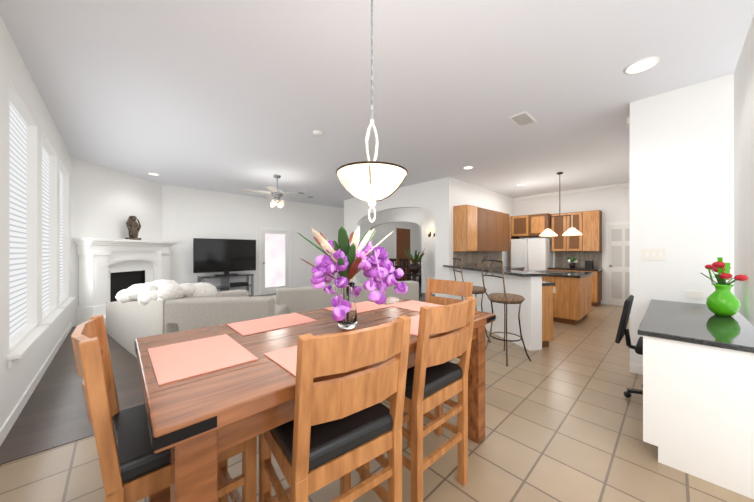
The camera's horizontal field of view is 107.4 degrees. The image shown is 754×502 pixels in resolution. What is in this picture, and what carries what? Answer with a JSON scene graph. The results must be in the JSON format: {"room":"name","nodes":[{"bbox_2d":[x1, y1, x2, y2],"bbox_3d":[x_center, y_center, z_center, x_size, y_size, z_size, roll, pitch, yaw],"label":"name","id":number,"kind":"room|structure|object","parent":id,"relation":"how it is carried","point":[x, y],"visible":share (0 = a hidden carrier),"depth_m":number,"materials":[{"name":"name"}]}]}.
{"room":"dining area","nodes":[
{"label":"dining area","id":0,"kind":"room"},
{"bbox_2d":[0,16,70,428],"bbox_3d":[-2.864,-0.157,2.075,0.120,3.050,7.970,0,0,-43],"label":"wall","id":1,"kind":"structure","parent":0,"point":[17,378],"depth_m":2.38,"materials":[{"name":"white paint"}]},
{"bbox_2d":[7,79,48,368],"bbox_3d":[-3.214,-0.217,2.501,0.190,2.230,1.170,0,0,-43],"label":"window","id":2,"kind":"structure","parent":1,"relation":"in","point":[23,224],"depth_m":2.66,"materials":[{"name":"white plastic"}]},
{"bbox_2d":[0,322,71,445],"bbox_3d":[-2.818,1.316,2.125,0.013,0.096,7.720,0,0,-43],"label":"baseboard","id":3,"kind":"structure","parent":1,"relation":"attached to","point":[6,427],"depth_m":2.54,"materials":[{"name":"white wood"}]},
{"bbox_2d":[41,132,64,326],"bbox_3d":[-4.082,-0.217,3.429,0.190,2.230,1.170,0,0,-43],"label":"window","id":4,"kind":"structure","parent":1,"relation":"in","point":[51,312],"depth_m":3.73,"materials":[{"name":"white"}]},
{"bbox_2d":[59,160,74,308],"bbox_3d":[-4.949,-0.216,4.356,0.190,2.230,1.170,0,0,-43],"label":"window","id":5,"kind":"structure","parent":1,"relation":"in","point":[66,300],"depth_m":4.70,"materials":[{"name":"white"}]},
{"bbox_2d":[71,157,161,326],"bbox_3d":[-5.500,-0.155,5.967,0.120,3.050,2.322,0,0,2],"label":"wall","id":6,"kind":"structure","parent":0,"point":[106,203],"depth_m":5.58,"materials":[{"name":"white paint"}]},
{"bbox_2d":[0,278,434,464],"bbox_3d":[-0.187,1.369,7.850,11.680,0.004,5.850,0,0,-43],"label":"floor","id":7,"kind":"structure","parent":0,"point":[53,414],"depth_m":2.48,"materials":[{"name":"grey carpet"}]},
{"bbox_2d":[73,238,176,325],"bbox_3d":[-5.175,0.565,5.955,0.510,1.601,2.000,0,0,2],"label":"fireplace","id":8,"kind":"object","parent":7,"relation":"on","point":[109,269],"visible":0.73,"depth_m":5.52,"materials":[{"name":"white"}]},
{"bbox_2d":[125,216,140,239],"bbox_3d":[-5.259,-0.499,5.986,0.170,0.527,0.351,0,0,2],"label":"vase","id":9,"kind":"object","parent":8,"relation":"on","point":[133,227],"visible":1,"depth_m":5.93,"materials":[{"name":"brown ceramic"}]},
{"bbox_2d":[106,279,248,357],"bbox_3d":[-3.120,0.867,4.109,2.926,0.996,1.039,0,0,37],"label":"sofa","id":10,"kind":"object","parent":7,"relation":"on","point":[134,312],"visible":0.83,"depth_m":3.45,"materials":[{"name":"fabric"}]},
{"bbox_2d":[197,273,253,296],"bbox_3d":[-4.159,1.016,7.662,1.300,0.700,0.450,0,0,-43],"label":"media console","id":11,"kind":"object","parent":7,"relation":"on","point":[224,284],"visible":0.62,"depth_m":7.76,"materials":[{"name":"grey metal"}]},
{"bbox_2d":[193,238,255,275],"bbox_3d":[-4.159,0.164,7.662,1.560,0.990,0.260,0,0,-43],"label":"tv","id":12,"kind":"object","parent":11,"relation":"on","point":[225,256],"visible":1,"depth_m":7.58,"materials":[{"name":"black plastic"}]},
{"bbox_2d":[165,296,287,333],"bbox_3d":[-1.749,0.944,3.426,1.100,0.840,0.920,0,0,-4],"label":"sofa","id":13,"kind":"object","parent":7,"relation":"on","point":[185,313],"visible":0.42,"depth_m":2.97,"materials":[{"name":"fabric"}]},
{"bbox_2d":[272,281,418,313],"bbox_3d":[-0.520,0.945,4.678,2.320,0.840,0.970,0,0,-27],"label":"sofa","id":14,"kind":"object","parent":7,"relation":"on","point":[298,299],"visible":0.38,"depth_m":3.98,"materials":[{"name":"fabric"}]},
{"bbox_2d":[389,259,420,286],"bbox_3d":[1.914,0.834,10.932,2.038,1.071,2.519,0,0,-43],"label":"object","id":15,"kind":"object","parent":7,"relation":"on","point":[404,266],"visible":0.31,"depth_m":10.46,"materials":[{"name":"brown wood"}]},
{"bbox_2d":[404,249,424,296],"bbox_3d":[1.172,0.638,8.453,0.653,1.458,0.717,0,0,-43],"label":"plant","id":16,"kind":"object","parent":7,"relation":"on","point":[415,268],"visible":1,"depth_m":8.29,"materials":[{"name":"green plant"}]},
{"bbox_2d":[162,184,417,292],"bbox_3d":[-1.678,-0.153,10.543,10.420,3.050,0.120,0,0,-43],"label":"wall","id":17,"kind":"structure","parent":0,"point":[189,215],"depth_m":8.31,"materials":[{"name":"white paint"}]},
{"bbox_2d":[258,227,290,294],"bbox_3d":[-3.251,0.311,8.901,1.060,2.120,0.123,0,0,-43],"label":"back door","id":18,"kind":"structure","parent":17,"relation":"in","point":[274,259],"depth_m":8.88,"materials":[{"name":"white glass"}]},
{"bbox_2d":[395,226,410,279],"bbox_3d":[1.254,0.111,13.176,1.160,2.516,0.032,0,0,-43],"label":"front door","id":19,"kind":"structure","parent":17,"relation":"in","point":[402,238],"depth_m":13.11,"materials":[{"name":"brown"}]},
{"bbox_2d":[0,304,753,501],"bbox_3d":[0.950,1.420,6.634,11.920,0.100,9.420,0,0,-43],"label":"floor","id":20,"kind":"structure","parent":0,"point":[563,418],"depth_m":1.89,"materials":[{"name":"beige tile"}]},
{"bbox_2d":[71,314,256,501],"bbox_3d":[-0.848,0.816,1.133,0.532,1.102,0.460,0,0,-43],"label":"chair","id":21,"kind":"object","parent":20,"relation":"on","point":[134,467],"visible":0.62,"depth_m":0.93,"materials":[{"name":"brown wood"}]},
{"bbox_2d":[134,297,495,501],"bbox_3d":[-0.201,0.912,1.738,1.956,0.910,1.046,0,0,-43],"label":"dining table","id":22,"kind":"object","parent":20,"relation":"on","point":[197,424],"visible":0.5,"depth_m":0.94,"materials":[{"name":"brown wood"}]},
{"bbox_2d":[148,334,257,384],"bbox_3d":[-0.781,0.454,1.224,0.330,0.004,0.470,0,0,-43],"label":"placemat","id":23,"kind":"object","parent":22,"relation":"on","point":[178,361],"visible":1,"depth_m":1.18,"materials":[{"name":"pink fabric"}]},
{"bbox_2d":[226,313,317,335],"bbox_3d":[-0.660,0.455,1.761,0.460,0.004,0.310,0,0,-43],"label":"placemat","id":24,"kind":"object","parent":22,"relation":"on","point":[243,328],"visible":0.93,"depth_m":1.73,"materials":[{"name":"pink fabric"}]},
{"bbox_2d":[264,345,296,376],"bbox_3d":[-0.224,0.454,1.265,0.460,0.004,0.310,0,0,-43],"label":"placemat","id":25,"kind":"object","parent":22,"relation":"on","point":[285,358],"visible":0.21,"depth_m":1.18,"materials":[{"name":"pink fabric"}]},
{"bbox_2d":[297,226,407,328],"bbox_3d":[-0.131,0.160,1.681,0.636,0.594,0.661,0,0,-43],"label":"flower vase","id":26,"kind":"object","parent":22,"relation":"on","point":[346,259],"visible":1,"depth_m":1.52,"materials":[{"name":"clear glass"}]},
{"bbox_2d":[324,301,391,312],"bbox_3d":[-0.149,0.455,2.239,0.460,0.004,0.310,0,0,-43],"label":"placemat","id":27,"kind":"object","parent":22,"relation":"on","point":[364,306],"visible":0.64,"depth_m":2.26,"materials":[{"name":"pink fabric"}]},
{"bbox_2d":[380,315,419,335],"bbox_3d":[0.287,0.455,1.743,0.460,0.004,0.310,0,0,-43],"label":"placemat","id":28,"kind":"object","parent":22,"relation":"on","point":[414,325],"visible":0.07,"depth_m":1.70,"materials":[{"name":"pink fabric"}]},
{"bbox_2d":[389,300,443,311],"bbox_3d":[0.365,0.455,2.268,0.330,0.004,0.470,0,0,-43],"label":"placemat","id":29,"kind":"object","parent":22,"relation":"on","point":[412,305],"visible":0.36,"depth_m":2.30,"materials":[{"name":"pink fabric"}]},
{"bbox_2d":[259,315,410,501],"bbox_3d":[-0.188,0.816,1.168,0.460,1.102,0.532,0,0,-37],"label":"chair","id":30,"kind":"object","parent":20,"relation":"on","point":[341,428],"visible":0.96,"depth_m":1.00,"materials":[{"name":"brown wood"}]},
{"bbox_2d":[360,297,476,501],"bbox_3d":[0.244,0.817,1.619,0.460,1.102,0.532,0,0,-42],"label":"chair","id":31,"kind":"object","parent":20,"relation":"on","point":[435,377],"visible":0.69,"depth_m":1.43,"materials":[{"name":"brown wood"}]},
{"bbox_2d":[425,278,472,435],"bbox_3d":[0.497,0.817,2.391,0.532,1.102,0.460,0,0,-43],"label":"chair","id":32,"kind":"object","parent":20,"relation":"on","point":[458,288],"visible":0.12,"depth_m":2.54,"materials":[{"name":"brown wood"}]},
{"bbox_2d":[452,258,489,341],"bbox_3d":[1.442,0.738,4.308,0.497,1.258,0.430,0,0,-4],"label":"stool","id":33,"kind":"object","parent":20,"relation":"on","point":[477,290],"visible":0.4,"depth_m":4.17,"materials":[{"name":"black metal"}]},
{"bbox_2d":[443,265,554,350],"bbox_3d":[1.999,0.839,5.004,0.580,1.060,2.489,0,0,-12],"label":"breakfast bar","id":34,"kind":"object","parent":20,"relation":"on","point":[534,290],"depth_m":4.02,"materials":[{"name":"white paint"}]},
{"bbox_2d":[481,260,530,366],"bbox_3d":[1.607,0.737,3.513,0.497,1.258,0.430,0,0,-24],"label":"stool","id":35,"kind":"object","parent":20,"relation":"on","point":[504,298],"visible":0.98,"depth_m":3.42,"materials":[{"name":"black metal"}]},
{"bbox_2d":[511,238,552,270],"bbox_3d":[4.489,0.506,8.041,0.782,1.710,0.900,0,0,-43],"label":"fridge","id":36,"kind":"object","parent":20,"relation":"on","point":[533,254],"visible":0.4,"depth_m":7.74,"materials":[{"name":"white metal"}]},
{"bbox_2d":[526,270,593,324],"bbox_3d":[3.705,0.904,5.840,1.220,0.931,1.185,0,0,-43],"label":"kitchen island","id":37,"kind":"object","parent":20,"relation":"on","point":[572,297],"visible":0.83,"depth_m":5.24,"materials":[{"name":"wood"},{"name":"granite"}]},
{"bbox_2d":[562,270,601,305],"bbox_3d":[5.366,0.930,7.223,0.616,0.880,0.707,0,0,-43],"label":"base cabinet","id":38,"kind":"object","parent":20,"relation":"on","point":[596,278],"depth_m":6.83,"materials":[{"name":"brown wood"}]},
{"bbox_2d":[548,266,593,269],"bbox_3d":[5.244,0.470,7.344,0.630,0.040,1.090,0,0,-43],"label":"countertop","id":39,"kind":"structure","parent":38,"relation":"on","point":[556,267],"depth_m":7.33,"materials":[{"name":"black stone"}]},
{"bbox_2d":[615,295,642,397],"bbox_3d":[2.556,0.904,2.446,0.581,0.927,0.655,0,0,-43],"label":"office chair","id":40,"kind":"object","parent":20,"relation":"on","point":[622,331],"visible":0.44,"depth_m":2.55,"materials":[{"name":"black plastic"}]},
{"bbox_2d":[638,299,753,498],"bbox_3d":[2.550,0.947,2.229,1.711,0.842,0.551,0,0,-43],"label":"desk","id":41,"kind":"object","parent":20,"relation":"on","point":[698,390],"visible":0.94,"depth_m":1.69,"materials":[{"name":"white wood"}]},
{"bbox_2d":[701,257,747,316],"bbox_3d":[2.837,0.288,2.276,0.296,0.475,0.238,0,0,-43],"label":"vase","id":42,"kind":"object","parent":41,"relation":"on","point":[722,299],"visible":1,"depth_m":2.22,"materials":[{"name":"glazed ceramic"},{"name":"flower petals"},{"name":"leaf"}]},
{"bbox_2d":[0,0,753,207],"bbox_3d":[0.950,-1.730,6.636,11.920,0.100,9.420,0,0,-43],"label":"ceiling","id":43,"kind":"structure","parent":0,"point":[234,96],"depth_m":2.75,"materials":[{"name":"white paint"}]},
{"bbox_2d":[244,175,300,207],"bbox_3d":[-2.250,-1.331,6.195,1.312,0.694,1.254,0,0,-43],"label":"ceiling fan","id":44,"kind":"object","parent":43,"relation":"hanging from","point":[277,194],"visible":1,"depth_m":6.08,"materials":[{"name":"silver metal"}]},
{"bbox_2d":[313,130,322,136],"bbox_3d":[-0.831,-1.663,3.878,0.151,0.034,0.183,0,0,-43],"label":"smoke detector","id":45,"kind":"object","parent":43,"relation":"in","point":[318,133],"depth_m":3.88,"materials":[{"name":"white plastic"}]},
{"bbox_2d":[336,0,407,221],"bbox_3d":[-0.030,-0.926,1.666,0.428,1.508,0.428,0,0,-43],"label":"pendant lamp","id":46,"kind":"object","parent":43,"relation":"hanging from","point":[372,182],"visible":1,"depth_m":1.56,"materials":[{"name":"white glass"}]},
{"bbox_2d":[509,112,535,126],"bbox_3d":[1.827,-1.664,3.468,0.370,0.034,0.203,0,0,-43],"label":"ceiling vent","id":47,"kind":"object","parent":43,"relation":"in","point":[522,119],"depth_m":3.51,"materials":[{"name":"white metal"}]},
{"bbox_2d":[539,172,581,235],"bbox_3d":[3.919,-1.004,5.934,0.350,1.348,0.790,0,0,-43],"label":"pendant light","id":48,"kind":"object","parent":43,"relation":"hanging from","point":[570,231],"visible":1,"depth_m":5.93,"materials":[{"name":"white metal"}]},
{"bbox_2d":[624,56,659,74],"bbox_3d":[2.397,-1.678,2.512,0.240,0.007,0.240,0,0,-43],"label":"recessed light","id":49,"kind":"object","parent":43,"relation":"in","point":[640,65],"visible":1,"depth_m":2.50,"materials":[{"name":"white"}]},
{"bbox_2d":[344,178,442,296],"bbox_3d":[0.272,-0.154,7.821,0.150,3.050,3.840,0,0,-43],"label":"wall","id":50,"kind":"structure","parent":0,"point":[428,195],"depth_m":7.01,"materials":[{"name":"white paint"}]},
{"bbox_2d":[360,208,434,293],"bbox_3d":[1.129,-0.154,9.540,0.150,3.050,5.180,0,0,-43],"label":"wall","id":51,"kind":"structure","parent":0,"point":[423,218],"depth_m":9.08,"materials":[{"name":"white paint"}]},
{"bbox_2d":[426,228,434,236],"bbox_3d":[1.699,-0.566,8.691,0.172,0.286,0.343,0,0,-43],"label":"sconce","id":52,"kind":"object","parent":51,"relation":"attached to","point":[429,232],"visible":0.83,"depth_m":8.70,"materials":[{"name":"brown metal"}]},
{"bbox_2d":[418,225,420,277],"bbox_3d":[3.893,-0.152,12.126,0.120,3.050,5.180,0,0,-43],"label":"wall","id":53,"kind":"structure","parent":0,"point":[419,238],"depth_m":13.92,"materials":[{"name":"white paint"}]},
{"bbox_2d":[443,177,513,297],"bbox_3d":[3.668,-0.154,8.267,5.720,3.050,0.150,0,0,-43],"label":"wall","id":54,"kind":"structure","parent":0,"point":[456,192],"depth_m":6.62,"materials":[{"name":"white paint"}]},
{"bbox_2d":[453,205,476,252],"bbox_3d":[2.051,-0.510,6.409,0.469,1.040,0.346,0,0,-43],"label":"upper cabinet","id":55,"kind":"object","parent":54,"relation":"attached to","point":[464,216],"depth_m":6.26,"materials":[{"name":"brown wood"}]},
{"bbox_2d":[477,207,488,252],"bbox_3d":[2.391,-0.510,6.728,0.464,1.040,0.346,0,0,-43],"label":"upper cabinet","id":56,"kind":"object","parent":54,"relation":"attached to","point":[480,234],"depth_m":6.64,"materials":[{"name":"brown wood"}]},
{"bbox_2d":[489,210,496,252],"bbox_3d":[2.730,-0.510,7.044,0.464,1.040,0.346,0,0,-43],"label":"upper cabinet","id":57,"kind":"object","parent":54,"relation":"attached to","point":[492,214],"depth_m":7.01,"materials":[{"name":"brown wood"}]},
{"bbox_2d":[497,211,504,252],"bbox_3d":[3.069,-0.510,7.361,0.464,1.040,0.346,0,0,-43],"label":"upper cabinet","id":58,"kind":"object","parent":54,"relation":"attached to","point":[500,216],"depth_m":7.34,"materials":[{"name":"brown wood"}]},
{"bbox_2d":[505,213,508,250],"bbox_3d":[3.408,-0.510,7.678,0.464,1.040,0.346,0,0,-43],"label":"upper cabinet","id":59,"kind":"object","parent":54,"relation":"attached to","point":[506,215],"depth_m":7.57,"materials":[{"name":"brown wood"}]},
{"bbox_2d":[493,265,524,268],"bbox_3d":[2.988,0.470,7.090,2.520,0.040,0.630,0,0,-43],"label":"countertop","id":60,"kind":"structure","parent":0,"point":[494,266],"depth_m":7.56,"materials":[{"name":"black stone"}]},
{"bbox_2d":[514,186,629,305],"bbox_3d":[5.391,-0.155,7.742,0.120,3.050,3.270,0,0,-43],"label":"wall","id":61,"kind":"structure","parent":0,"point":[612,204],"depth_m":7.37,"materials":[{"name":"white paint"}]},
{"bbox_2d":[510,214,549,237],"bbox_3d":[4.542,-0.729,8.091,0.636,0.600,0.940,0,0,-43],"label":"upper cabinet","id":62,"kind":"object","parent":61,"relation":"attached to","point":[533,225],"depth_m":7.89,"materials":[{"name":"brown wood"}]},
{"bbox_2d":[550,214,565,249],"bbox_3d":[5.103,-0.510,7.703,0.346,1.040,0.353,0,0,-43],"label":"upper cabinet","id":63,"kind":"object","parent":61,"relation":"attached to","point":[557,225],"depth_m":7.59,"materials":[{"name":"brown wood"}]},
{"bbox_2d":[513,182,629,200],"bbox_3d":[5.358,-1.634,7.645,0.058,0.088,3.048,0,0,-43],"label":"crown molding","id":64,"kind":"structure","parent":61,"relation":"attached to","point":[579,190],"depth_m":7.55,"materials":[{"name":"white"}]},
{"bbox_2d":[566,210,601,253],"bbox_3d":[5.465,-0.510,7.316,0.346,1.040,0.707,0,0,-43],"label":"upper cabinet","id":65,"kind":"object","parent":61,"relation":"attached to","point":[589,223],"depth_m":7.15,"materials":[{"name":"brown wood"}]},
{"bbox_2d":[604,221,629,305],"bbox_3d":[6.088,0.320,6.839,0.087,2.100,0.740,0,0,-43],"label":"pantry door","id":66,"kind":"structure","parent":61,"relation":"in","point":[616,263],"depth_m":6.95,"materials":[{"name":"white wood"}]},
{"bbox_2d":[627,117,629,131],"bbox_3d":[4.799,-1.635,4.993,4.498,0.088,0.058,0,0,-43],"label":"crown molding","id":67,"kind":"structure","parent":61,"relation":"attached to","point":[628,118],"depth_m":3.47,"materials":[{"name":"white"}]},
{"bbox_2d":[630,73,733,364],"bbox_3d":[3.164,-0.157,2.921,0.120,3.050,0.730,0,0,-43],"label":"wall","id":68,"kind":"structure","parent":0,"point":[682,177],"depth_m":2.86,"materials":[{"name":"white paint"}]},
{"bbox_2d":[642,249,664,259],"bbox_3d":[2.994,0.038,3.001,0.010,0.120,0.180,0,0,-43],"label":"switch plate","id":69,"kind":"object","parent":68,"relation":"attached to","point":[653,254],"depth_m":3.00,"materials":[{"name":"white plastic"}]},
{"bbox_2d":[686,290,702,298],"bbox_3d":[3.197,0.441,2.787,0.006,0.075,0.110,0,0,-43],"label":"switch plate","id":70,"kind":"object","parent":68,"relation":"attached to","point":[689,294],"depth_m":2.79,"materials":[{"name":"white plastic"}]},
{"bbox_2d":[734,15,753,325],"bbox_3d":[1.635,-0.158,0.909,5.100,3.050,0.120,0,0,-43],"label":"wall","id":71,"kind":"structure","parent":0,"point":[744,171],"depth_m":2.23,"materials":[{"name":"white paint"}]}
]}

